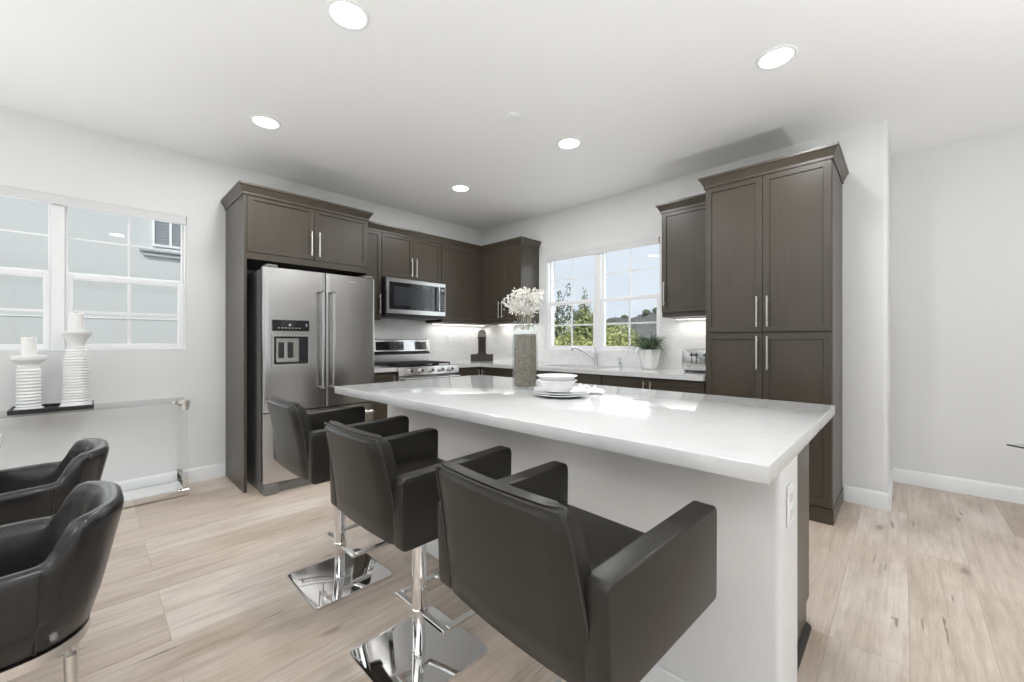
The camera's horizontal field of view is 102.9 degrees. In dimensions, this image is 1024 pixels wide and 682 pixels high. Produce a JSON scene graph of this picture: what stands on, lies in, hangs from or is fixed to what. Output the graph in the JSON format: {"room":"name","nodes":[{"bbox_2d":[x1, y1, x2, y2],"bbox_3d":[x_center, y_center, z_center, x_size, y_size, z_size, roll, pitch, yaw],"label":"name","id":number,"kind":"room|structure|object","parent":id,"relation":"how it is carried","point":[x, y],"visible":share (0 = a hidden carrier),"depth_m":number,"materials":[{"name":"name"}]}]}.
{"room":"kitchen","nodes":[
{"label":"kitchen","id":0,"kind":"room"},
{"bbox_2d":[0,105,482,481],"bbox_3d":[-3.250,-0.187,2.946,0.160,2.740,8.360,0,0,44],"label":"wall","id":1,"kind":"structure","parent":0,"point":[38,153],"depth_m":3.21,"materials":[{"name":"white paint"}]},
{"bbox_2d":[0,185,186,351],"bbox_3d":[-3.251,-0.480,2.921,0.152,1.103,1.433,0,0,44],"label":"window","id":2,"kind":"structure","parent":1,"relation":"in","point":[57,282],"depth_m":2.91,"materials":[{"name":"white plastic"}]},
{"bbox_2d":[113,463,225,490],"bbox_3d":[-4.301,1.125,1.726,0.016,0.115,5.146,0,0,44],"label":"baseboard","id":3,"kind":"structure","parent":1,"relation":"attached to","point":[202,473],"depth_m":3.37,"materials":[{"name":"white paint"}]},
{"bbox_2d":[368,221,383,319],"bbox_3d":[-1.580,-0.726,4.298,0.365,1.007,0.291,0,0,44],"label":"upper cabinet","id":4,"kind":"object","parent":1,"relation":"attached to","point":[374,228],"visible":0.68,"depth_m":4.26,"materials":[{"name":"brown wood"}]},
{"bbox_2d":[382,224,442,282],"bbox_3d":[-1.212,-0.953,4.680,0.365,0.552,0.765,0,0,44],"label":"upper cabinet","id":5,"kind":"object","parent":1,"relation":"attached to","point":[406,253],"visible":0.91,"depth_m":4.55,"materials":[{"name":"brown wood"}]},
{"bbox_2d":[382,277,444,319],"bbox_3d":[-1.171,-0.463,4.641,0.462,0.419,0.761,0,0,44],"label":"microwave","id":6,"kind":"object","parent":5,"relation":"attached to","point":[405,299],"visible":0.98,"depth_m":4.47,"materials":[{"name":"silver metal"}]},
{"bbox_2d":[374,319,482,361],"bbox_3d":[-1.109,-0.205,5.047,0.010,0.944,2.023,0,0,44],"label":"backsplash","id":7,"kind":"structure","parent":1,"relation":"attached to","point":[464,339],"depth_m":5.21,"materials":[{"name":"tile"}]},
{"bbox_2d":[447,336,450,344],"bbox_3d":[-0.824,-0.007,5.330,0.008,0.116,0.070,0,0,44],"label":"outlet","id":8,"kind":"object","parent":1,"relation":"attached to","point":[448,337],"visible":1,"depth_m":5.33,"materials":[{"name":"white paint"}]},
{"bbox_2d":[426,237,494,325],"bbox_3d":[-0.609,-0.718,5.306,0.365,1.022,0.970,0,0,44],"label":"upper cabinet","id":9,"kind":"object","parent":1,"relation":"attached to","point":[461,262],"depth_m":5.09,"materials":[{"name":"brown wood"}]},
{"bbox_2d":[0,0,1023,230],"bbox_3d":[0.135,-1.632,0.146,8.920,0.150,9.340,0,0,44],"label":"ceiling","id":10,"kind":"structure","parent":0,"point":[403,109],"depth_m":2.48,"materials":[{"name":"white paint"}]},
{"bbox_2d":[249,114,281,129],"bbox_3d":[-1.749,-1.552,2.896,0.196,0.009,0.196,0,0,44],"label":"recessed light","id":11,"kind":"object","parent":10,"relation":"in","point":[264,121],"visible":1,"depth_m":2.88,"materials":[{"name":"white paint"}]},
{"bbox_2d":[253,117,277,127],"bbox_3d":[-1.749,-1.553,2.896,0.158,0.001,0.158,0,0,44],"label":"diffuser","id":12,"kind":"object","parent":11,"relation":"attached to","point":[264,122],"depth_m":2.90,"materials":[{"name":"white plastic"}]},
{"bbox_2d":[326,0,369,30],"bbox_3d":[-0.780,-1.552,1.943,0.196,0.009,0.196,0,0,44],"label":"recessed light","id":13,"kind":"object","parent":10,"relation":"in","point":[347,14],"visible":1,"depth_m":1.94,"materials":[{"name":"white paint"}]},
{"bbox_2d":[330,2,365,27],"bbox_3d":[-0.780,-1.553,1.943,0.158,0.001,0.158,0,0,44],"label":"diffuser","id":14,"kind":"object","parent":13,"relation":"attached to","point":[345,14],"depth_m":1.94,"materials":[{"name":"white plastic"}]},
{"bbox_2d":[451,184,469,191],"bbox_3d":[-0.523,-1.552,4.149,0.196,0.009,0.196,0,0,44],"label":"recessed light","id":15,"kind":"object","parent":10,"relation":"in","point":[458,187],"visible":1,"depth_m":4.14,"materials":[{"name":"white paint"}]},
{"bbox_2d":[453,186,467,190],"bbox_3d":[-0.523,-1.553,4.149,0.158,0.001,0.158,0,0,44],"label":"diffuser","id":16,"kind":"object","parent":15,"relation":"attached to","point":[455,188],"depth_m":4.15,"materials":[{"name":"white plastic"}]},
{"bbox_2d":[505,112,519,120],"bbox_3d":[0.006,-1.552,2.824,0.104,0.011,0.104,0,0,44],"label":"smoke detector","id":17,"kind":"object","parent":10,"relation":"attached to","point":[511,116],"visible":1,"depth_m":2.81,"materials":[{"name":"white paint"}]},
{"bbox_2d":[557,137,581,148],"bbox_3d":[0.448,-1.552,3.206,0.196,0.009,0.196,0,0,44],"label":"recessed light","id":18,"kind":"object","parent":10,"relation":"in","point":[567,142],"visible":1,"depth_m":3.20,"materials":[{"name":"white paint"}]},
{"bbox_2d":[559,139,578,147],"bbox_3d":[0.448,-1.553,3.206,0.158,0.001,0.158,0,0,44],"label":"diffuser","id":19,"kind":"object","parent":18,"relation":"attached to","point":[563,143],"depth_m":3.21,"materials":[{"name":"white plastic"}]},
{"bbox_2d":[755,44,797,69],"bbox_3d":[1.449,-1.552,2.237,0.196,0.009,0.196,0,0,44],"label":"recessed light","id":20,"kind":"object","parent":10,"relation":"in","point":[778,56],"visible":1,"depth_m":2.23,"materials":[{"name":"white paint"}]},
{"bbox_2d":[760,48,792,67],"bbox_3d":[1.449,-1.553,2.237,0.158,0.001,0.158,0,0,44],"label":"diffuser","id":21,"kind":"object","parent":20,"relation":"attached to","point":[773,57],"depth_m":2.23,"materials":[{"name":"white plastic"}]},
{"bbox_2d":[7,476,1023,681],"bbox_3d":[0.135,1.243,0.146,8.920,0.120,9.340,0,0,44],"label":"floor","id":22,"kind":"structure","parent":0,"point":[195,586],"depth_m":1.85,"materials":[{"name":"brown wood"}]},
{"bbox_2d":[0,433,2,447],"bbox_3d":[-2.063,0.808,0.919,1.940,0.750,0.985,0,0,44],"label":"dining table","id":23,"kind":"object","parent":22,"relation":"on","point":[1,435],"visible":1,"depth_m":1.87,"materials":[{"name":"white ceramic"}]},
{"bbox_2d":[0,438,108,525],"bbox_3d":[-2.036,0.821,1.669,0.534,0.724,0.551,0,0,44],"label":"dining chair","id":24,"kind":"object","parent":22,"relation":"on","point":[37,490],"visible":0.44,"depth_m":1.67,"materials":[{"name":"black leather"}]},
{"bbox_2d":[0,481,123,681],"bbox_3d":[-1.405,0.821,1.076,0.534,0.724,0.551,0,0,44],"label":"dining chair","id":25,"kind":"object","parent":22,"relation":"on","point":[52,568],"visible":1,"depth_m":1.07,"materials":[{"name":"black leather"}]},
{"bbox_2d":[0,397,189,507],"bbox_3d":[-3.141,0.815,2.662,0.309,0.725,1.602,0,0,44],"label":"console table","id":26,"kind":"object","parent":22,"relation":"on","point":[180,487],"visible":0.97,"depth_m":3.08,"materials":[{"name":"clear glass"}]},
{"bbox_2d":[7,400,93,415],"bbox_3d":[-3.062,0.445,2.725,0.267,0.028,0.373,0,0,44],"label":"tray","id":27,"kind":"object","parent":26,"relation":"on","point":[54,407],"visible":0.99,"depth_m":2.65,"materials":[{"name":"black plastic"}]},
{"bbox_2d":[9,355,46,410],"bbox_3d":[-3.151,0.272,2.659,0.160,0.352,0.160,0,0,44],"label":"candle holder","id":28,"kind":"object","parent":27,"relation":"on","point":[28,380],"visible":0.99,"depth_m":2.62,"materials":[{"name":"white ceramic"}]},
{"bbox_2d":[20,337,36,355],"bbox_3d":[-3.151,0.034,2.659,0.070,0.133,0.070,0,0,44],"label":"candle","id":29,"kind":"object","parent":28,"relation":"on","point":[28,345],"visible":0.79,"depth_m":2.63,"materials":[{"name":"white wax"}]},
{"bbox_2d":[59,331,94,406],"bbox_3d":[-2.992,0.190,2.802,0.176,0.516,0.176,0,0,-34],"label":"candle holder","id":30,"kind":"object","parent":27,"relation":"on","point":[76,369],"visible":0.98,"depth_m":2.76,"materials":[{"name":"white ceramic"}]},
{"bbox_2d":[69,312,83,330],"bbox_3d":[-2.992,-0.130,2.802,0.074,0.136,0.074,0,0,44],"label":"candle","id":31,"kind":"object","parent":30,"relation":"on","point":[76,320],"visible":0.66,"depth_m":2.78,"materials":[{"name":"white wax"}]},
{"bbox_2d":[123,481,182,500],"bbox_3d":[-3.144,1.145,2.662,0.245,0.016,1.538,0,0,44],"label":"shelf","id":32,"kind":"object","parent":26,"relation":"attached to","point":[162,488],"depth_m":3.10,"materials":[{"name":"clear glass"}]},
{"bbox_2d":[220,180,372,492],"bbox_3d":[-1.935,-0.023,3.730,0.641,2.412,1.093,0,0,44],"label":"tall cabinet","id":33,"kind":"object","parent":22,"relation":"on","point":[265,225],"visible":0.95,"depth_m":3.41,"materials":[{"name":"brown wood"}]},
{"bbox_2d":[247,264,373,495],"bbox_3d":[-1.814,0.295,3.657,0.822,1.775,0.907,0,0,44],"label":"refrigerator","id":34,"kind":"object","parent":22,"relation":"on","point":[309,334],"visible":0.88,"depth_m":3.32,"materials":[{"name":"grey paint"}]},
{"bbox_2d":[266,396,408,610],"bbox_3d":[-0.883,0.725,2.027,0.520,0.916,0.529,0,0,44],"label":"bar stool","id":35,"kind":"object","parent":22,"relation":"on","point":[300,444],"visible":0.85,"depth_m":1.95,"materials":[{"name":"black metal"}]},
{"bbox_2d":[373,372,394,419],"bbox_3d":[-1.479,0.747,4.201,0.644,0.872,0.291,0,0,44],"label":"base cabinet","id":36,"kind":"object","parent":22,"relation":"on","point":[380,409],"visible":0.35,"depth_m":4.01,"materials":[{"name":"brown wood"}]},
{"bbox_2d":[374,366,396,372],"bbox_3d":[-1.482,0.287,4.204,0.637,0.040,0.291,0,0,44],"label":"countertop","id":37,"kind":"structure","parent":36,"relation":"on","point":[377,369],"depth_m":4.02,"materials":[{"name":"white stone"}]},
{"bbox_2d":[374,339,459,380],"bbox_3d":[-1.076,0.571,4.550,0.708,1.185,0.763,0,0,44],"label":"range","id":38,"kind":"object","parent":22,"relation":"on","point":[410,357],"visible":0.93,"depth_m":4.57,"materials":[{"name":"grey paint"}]},
{"bbox_2d":[374,360,456,367],"bbox_3d":[-1.093,0.259,4.566,0.580,0.048,0.755,0,0,44],"label":"cooktop","id":39,"kind":"object","parent":38,"relation":"in","point":[386,363],"depth_m":4.48,"materials":[{"name":"black metal"}]},
{"bbox_2d":[324,420,511,681],"bbox_3d":[-0.370,0.737,1.525,0.520,0.892,0.529,0,0,44],"label":"bar stool","id":40,"kind":"object","parent":22,"relation":"on","point":[388,486],"visible":0.92,"depth_m":1.44,"materials":[{"name":"black leather"}]},
{"bbox_2d":[457,367,479,375],"bbox_3d":[-0.507,0.747,5.210,0.644,0.872,0.966,0,0,44],"label":"base cabinet","id":41,"kind":"object","parent":22,"relation":"on","point":[467,371],"visible":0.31,"depth_m":4.82,"materials":[{"name":"brown wood"}]},
{"bbox_2d":[444,360,705,380],"bbox_3d":[0.411,0.287,4.326,3.194,0.040,0.968,0,0,44],"label":"countertop","id":42,"kind":"structure","parent":41,"relation":"on","point":[678,374],"depth_m":3.86,"materials":[{"name":"white stone"}]},
{"bbox_2d":[471,330,492,360],"bbox_3d":[-0.397,0.060,5.405,0.290,0.414,0.132,0,0,2],"label":"ornament","id":43,"kind":"object","parent":42,"relation":"on","point":[481,355],"visible":1,"depth_m":5.35,"materials":[{"name":"grey wood"}]},
{"bbox_2d":[571,346,598,365],"bbox_3d":[0.788,0.162,4.441,0.306,0.210,0.084,0,0,12],"label":"faucet","id":44,"kind":"object","parent":42,"relation":"on","point":[595,357],"visible":1,"depth_m":4.42,"materials":[{"name":"silver metal"}]},
{"bbox_2d":[623,334,672,368],"bbox_3d":[1.266,0.100,3.841,0.440,0.334,0.445,0,0,-1],"label":"potted plant","id":45,"kind":"object","parent":42,"relation":"on","point":[649,355],"visible":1,"depth_m":3.83,"materials":[{"name":"green plant"}]},
{"bbox_2d":[682,349,705,371],"bbox_3d":[1.652,0.168,3.532,0.280,0.196,0.247,0,0,44],"label":"toaster","id":46,"kind":"object","parent":42,"relation":"on","point":[692,359],"visible":0.61,"depth_m":3.48,"materials":[{"name":"silver metal"}]},
{"bbox_2d":[480,367,538,377],"bbox_3d":[0.080,0.747,4.868,0.788,0.872,0.644,0,0,44],"label":"base cabinet","id":47,"kind":"object","parent":22,"relation":"on","point":[502,372],"visible":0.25,"depth_m":4.72,"materials":[{"name":"brown wood"}]},
{"bbox_2d":[536,371,601,384],"bbox_3d":[0.692,0.748,4.279,0.908,0.870,0.644,0,0,44],"label":"base cabinet","id":48,"kind":"object","parent":22,"relation":"on","point":[594,379],"visible":0.02,"depth_m":3.89,"materials":[{"name":"brown wood"}]},
{"bbox_2d":[436,461,716,681],"bbox_3d":[0.132,0.737,1.006,0.529,0.892,0.520,0,0,-43],"label":"bar stool","id":49,"kind":"object","parent":22,"relation":"on","point":[588,596],"visible":1,"depth_m":0.80,"materials":[{"name":"black leather"}]},
{"bbox_2d":[387,404,811,681],"bbox_3d":[0.259,0.747,2.175,2.186,0.872,0.870,0,0,44],"label":"kitchen island","id":50,"kind":"object","parent":22,"relation":"on","point":[755,628],"visible":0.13,"depth_m":1.26,"materials":[{"name":"white paint"}]},
{"bbox_2d":[335,375,834,484],"bbox_3d":[0.148,0.289,2.065,2.233,0.041,1.153,0,0,44],"label":"island countertop","id":51,"kind":"structure","parent":50,"relation":"on","point":[750,439],"depth_m":1.43,"materials":[{"name":"white stone"}]},
{"bbox_2d":[514,321,535,389],"bbox_3d":[0.073,0.079,2.285,0.145,0.380,0.145,0,0,44],"label":"glass vase","id":52,"kind":"object","parent":51,"relation":"on","point":[524,344],"visible":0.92,"depth_m":2.23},
{"bbox_2d":[502,286,543,329],"bbox_3d":[0.068,-0.184,2.294,0.235,0.246,0.211,0,0,33],"label":"dried flowers","id":53,"kind":"object","parent":52,"relation":"in","point":[523,303],"visible":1,"depth_m":2.26,"materials":[{"name":"beige plant"}]},
{"bbox_2d":[533,392,587,397],"bbox_3d":[0.237,0.261,1.997,0.271,0.016,0.271,0,0,44],"label":"plate","id":54,"kind":"object","parent":51,"relation":"on","point":[535,393],"visible":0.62,"depth_m":1.94,"materials":[{"name":"white ceramic"}]},
{"bbox_2d":[533,390,587,395],"bbox_3d":[0.237,0.250,1.997,0.266,0.016,0.266,0,0,44],"label":"plate","id":55,"kind":"object","parent":54,"relation":"on","point":[536,391],"visible":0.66,"depth_m":1.96,"materials":[{"name":"white ceramic"}]},
{"bbox_2d":[534,386,586,392],"bbox_3d":[0.237,0.240,1.997,0.258,0.016,0.258,0,0,44],"label":"plate","id":56,"kind":"object","parent":55,"relation":"on","point":[575,388],"visible":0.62,"depth_m":1.97,"materials":[{"name":"white ceramic"}]},
{"bbox_2d":[537,379,576,391],"bbox_3d":[0.220,0.215,1.996,0.196,0.053,0.196,0,0,44],"label":"bowl","id":57,"kind":"object","parent":56,"relation":"on","point":[562,386],"visible":0.88,"depth_m":1.93,"materials":[{"name":"white ceramic"}]},
{"bbox_2d":[536,373,577,381],"bbox_3d":[0.220,0.192,1.996,0.200,0.051,0.200,0,0,44],"label":"bowl","id":58,"kind":"object","parent":57,"relation":"on","point":[559,377],"visible":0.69,"depth_m":1.94,"materials":[{"name":"white ceramic"}]},
{"bbox_2d":[577,383,604,393],"bbox_3d":[0.391,0.245,2.128,0.190,0.046,0.138,0,0,-2],"label":"napkin","id":59,"kind":"object","parent":51,"relation":"on","point":[594,389],"visible":0.63,"depth_m":2.10,"materials":[{"name":"white fabric"}]},
{"bbox_2d":[786,482,793,527],"bbox_3d":[0.806,0.473,1.180,0.008,0.116,0.070,0,0,44],"label":"outlet","id":60,"kind":"object","parent":50,"relation":"attached to","point":[790,488],"visible":1,"depth_m":1.17,"materials":[{"name":"white plastic"}]},
{"bbox_2d":[790,490,792,518],"bbox_3d":[0.808,0.473,1.178,0.002,0.076,0.032,0,0,44],"label":"socket","id":61,"kind":"object","parent":60,"relation":"attached to","point":[791,491],"depth_m":1.17,"materials":[{"name":"white plastic"}]},
{"bbox_2d":[602,375,705,393],"bbox_3d":[1.347,0.747,3.649,0.905,0.872,0.644,0,0,44],"label":"base cabinet","id":62,"kind":"object","parent":22,"relation":"on","point":[688,386],"visible":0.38,"depth_m":3.40,"materials":[{"name":"brown wood"}]},
{"bbox_2d":[698,141,848,525],"bbox_3d":[1.957,-0.032,3.069,0.848,2.430,0.635,0,0,44],"label":"pantry cabinet","id":63,"kind":"object","parent":22,"relation":"on","point":[774,226],"visible":0.85,"depth_m":2.81,"materials":[{"name":"brown wood"}]},
{"bbox_2d":[483,127,857,499],"bbox_3d":[1.113,-0.187,4.437,4.060,2.740,0.160,0,0,44],"label":"wall","id":64,"kind":"structure","parent":0,"point":[632,215],"depth_m":3.98,"materials":[{"name":"white paint"}]},
{"bbox_2d":[481,236,540,324],"bbox_3d":[-0.029,-0.718,5.168,0.736,1.022,0.365,0,0,44],"label":"upper cabinet","id":65,"kind":"object","parent":64,"relation":"attached to","point":[508,264],"depth_m":5.04,"materials":[{"name":"brown wood"}]},
{"bbox_2d":[483,316,705,368],"bbox_3d":[0.745,0.013,4.674,3.200,0.509,0.010,0,0,44],"label":"backsplash","id":66,"kind":"structure","parent":64,"relation":"attached to","point":[688,333],"depth_m":4.39,"materials":[{"name":"tile"}]},
{"bbox_2d":[546,237,659,350],"bbox_3d":[0.980,-0.461,4.543,1.430,1.132,0.152,0,0,44],"label":"window","id":67,"kind":"structure","parent":64,"relation":"in","point":[599,324],"depth_m":4.51,"materials":[{"name":"white plastic"}]},
{"bbox_2d":[655,193,705,319],"bbox_3d":[1.590,-0.708,3.610,0.500,1.022,0.365,0,0,44],"label":"upper cabinet","id":68,"kind":"object","parent":64,"relation":"attached to","point":[684,219],"depth_m":3.52,"materials":[{"name":"brown wood"}]},
{"bbox_2d":[844,485,887,509],"bbox_3d":[2.545,1.125,2.937,0.242,0.115,0.016,0,0,44],"label":"baseboard","id":69,"kind":"structure","parent":64,"relation":"attached to","point":[876,499],"depth_m":2.93,"materials":[{"name":"white paint"}]},
{"bbox_2d":[858,120,890,492],"bbox_3d":[2.864,-0.187,3.211,0.162,2.740,0.820,0,0,44],"label":"wall","id":70,"kind":"structure","parent":0,"point":[874,154],"depth_m":2.92,"materials":[{"name":"white paint"}]},
{"bbox_2d":[888,467,892,510],"bbox_3d":[2.922,1.125,3.143,0.016,0.115,0.836,0,0,44],"label":"baseboard","id":71,"kind":"structure","parent":70,"relation":"attached to","point":[890,491],"depth_m":2.94,"materials":[{"name":"white paint"}]},
{"bbox_2d":[891,127,1023,487],"bbox_3d":[4.838,-0.187,1.990,4.700,2.740,0.160,0,0,44],"label":"wall","id":72,"kind":"structure","parent":0,"point":[957,208],"depth_m":3.18,"materials":[{"name":"white paint"}]},
{"bbox_2d":[893,468,1023,503],"bbox_3d":[4.784,1.125,1.921,4.362,0.115,0.016,0,0,44],"label":"baseboard","id":73,"kind":"structure","parent":72,"relation":"attached to","point":[1012,494],"depth_m":3.16,"materials":[{"name":"white paint"}]},
{"label":"outside","id":74,"kind":"structure","parent":0,"visible":0},
{"label":"ground","id":75,"kind":"structure","parent":74,"visible":0},
{"bbox_2d":[0,196,180,343],"bbox_3d":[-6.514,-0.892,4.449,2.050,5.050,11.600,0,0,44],"label":"window glass","id":76,"kind":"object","parent":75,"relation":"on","point":[17,250],"visible":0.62,"depth_m":4.78,"materials":[{"name":"clear glass"}]},
{"bbox_2d":[554,283,582,338],"bbox_3d":[1.652,-0.220,14.423,1.839,3.706,0.681,0,0,3],"label":"tree","id":77,"kind":"object","parent":75,"relation":"on","point":[557,311],"visible":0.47,"depth_m":14.37,"materials":[{"name":"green plant"}]},
{"bbox_2d":[554,332,592,345],"bbox_3d":[1.890,0.661,12.824,2.017,1.945,1.092,0,0,1],"label":"bush","id":78,"kind":"object","parent":75,"relation":"on","point":[580,341],"visible":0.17,"depth_m":12.71,"materials":[{"name":"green plant"}]},
{"bbox_2d":[573,287,592,344],"bbox_3d":[2.569,-0.132,14.443,0.986,3.530,1.006,0,0,44],"label":"tree","id":79,"kind":"object","parent":75,"relation":"on","point":[586,307],"visible":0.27,"depth_m":14.33,"materials":[{"name":"green plant"}]},
{"bbox_2d":[554,310,628,345],"bbox_3d":[2.295,0.289,14.089,3.451,2.687,1.711,0,0,8],"label":"bush","id":80,"kind":"object","parent":75,"relation":"on","point":[589,319],"visible":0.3,"depth_m":13.81,"materials":[{"name":"green plant"}]},
{"bbox_2d":[591,325,640,345],"bbox_3d":[3.577,0.489,13.873,1.856,2.288,1.212,0,0,6],"label":"bush","id":81,"kind":"object","parent":75,"relation":"on","point":[610,325],"visible":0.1,"depth_m":13.76,"materials":[{"name":"green plant"}]},
{"bbox_2d":[606,322,639,345],"bbox_3d":[3.272,0.506,12.850,1.517,2.253,1.011,0,0,-4],"label":"bush","id":82,"kind":"object","parent":75,"relation":"on","point":[626,333],"visible":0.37,"depth_m":12.73,"materials":[{"name":"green plant"}]},
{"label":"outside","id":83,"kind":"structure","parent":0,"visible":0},
{"bbox_2d":[554,312,656,345],"bbox_3d":[25.210,-7.350,139.557,184.500,18.552,182.100,0,0,44],"label":"hill","id":84,"kind":"structure","parent":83,"point":[646,330],"depth_m":129.76,"materials":[{"name":"green plant"}]},
{"bbox_2d":[642,309,650,314],"bbox_3d":[46.795,-9.528,142.047,3.275,3.104,3.228,0,0,44],"label":"tree","id":85,"kind":"object","parent":84,"relation":"on","point":[645,312],"visible":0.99,"depth_m":141.51,"materials":[{"name":"green plant"}]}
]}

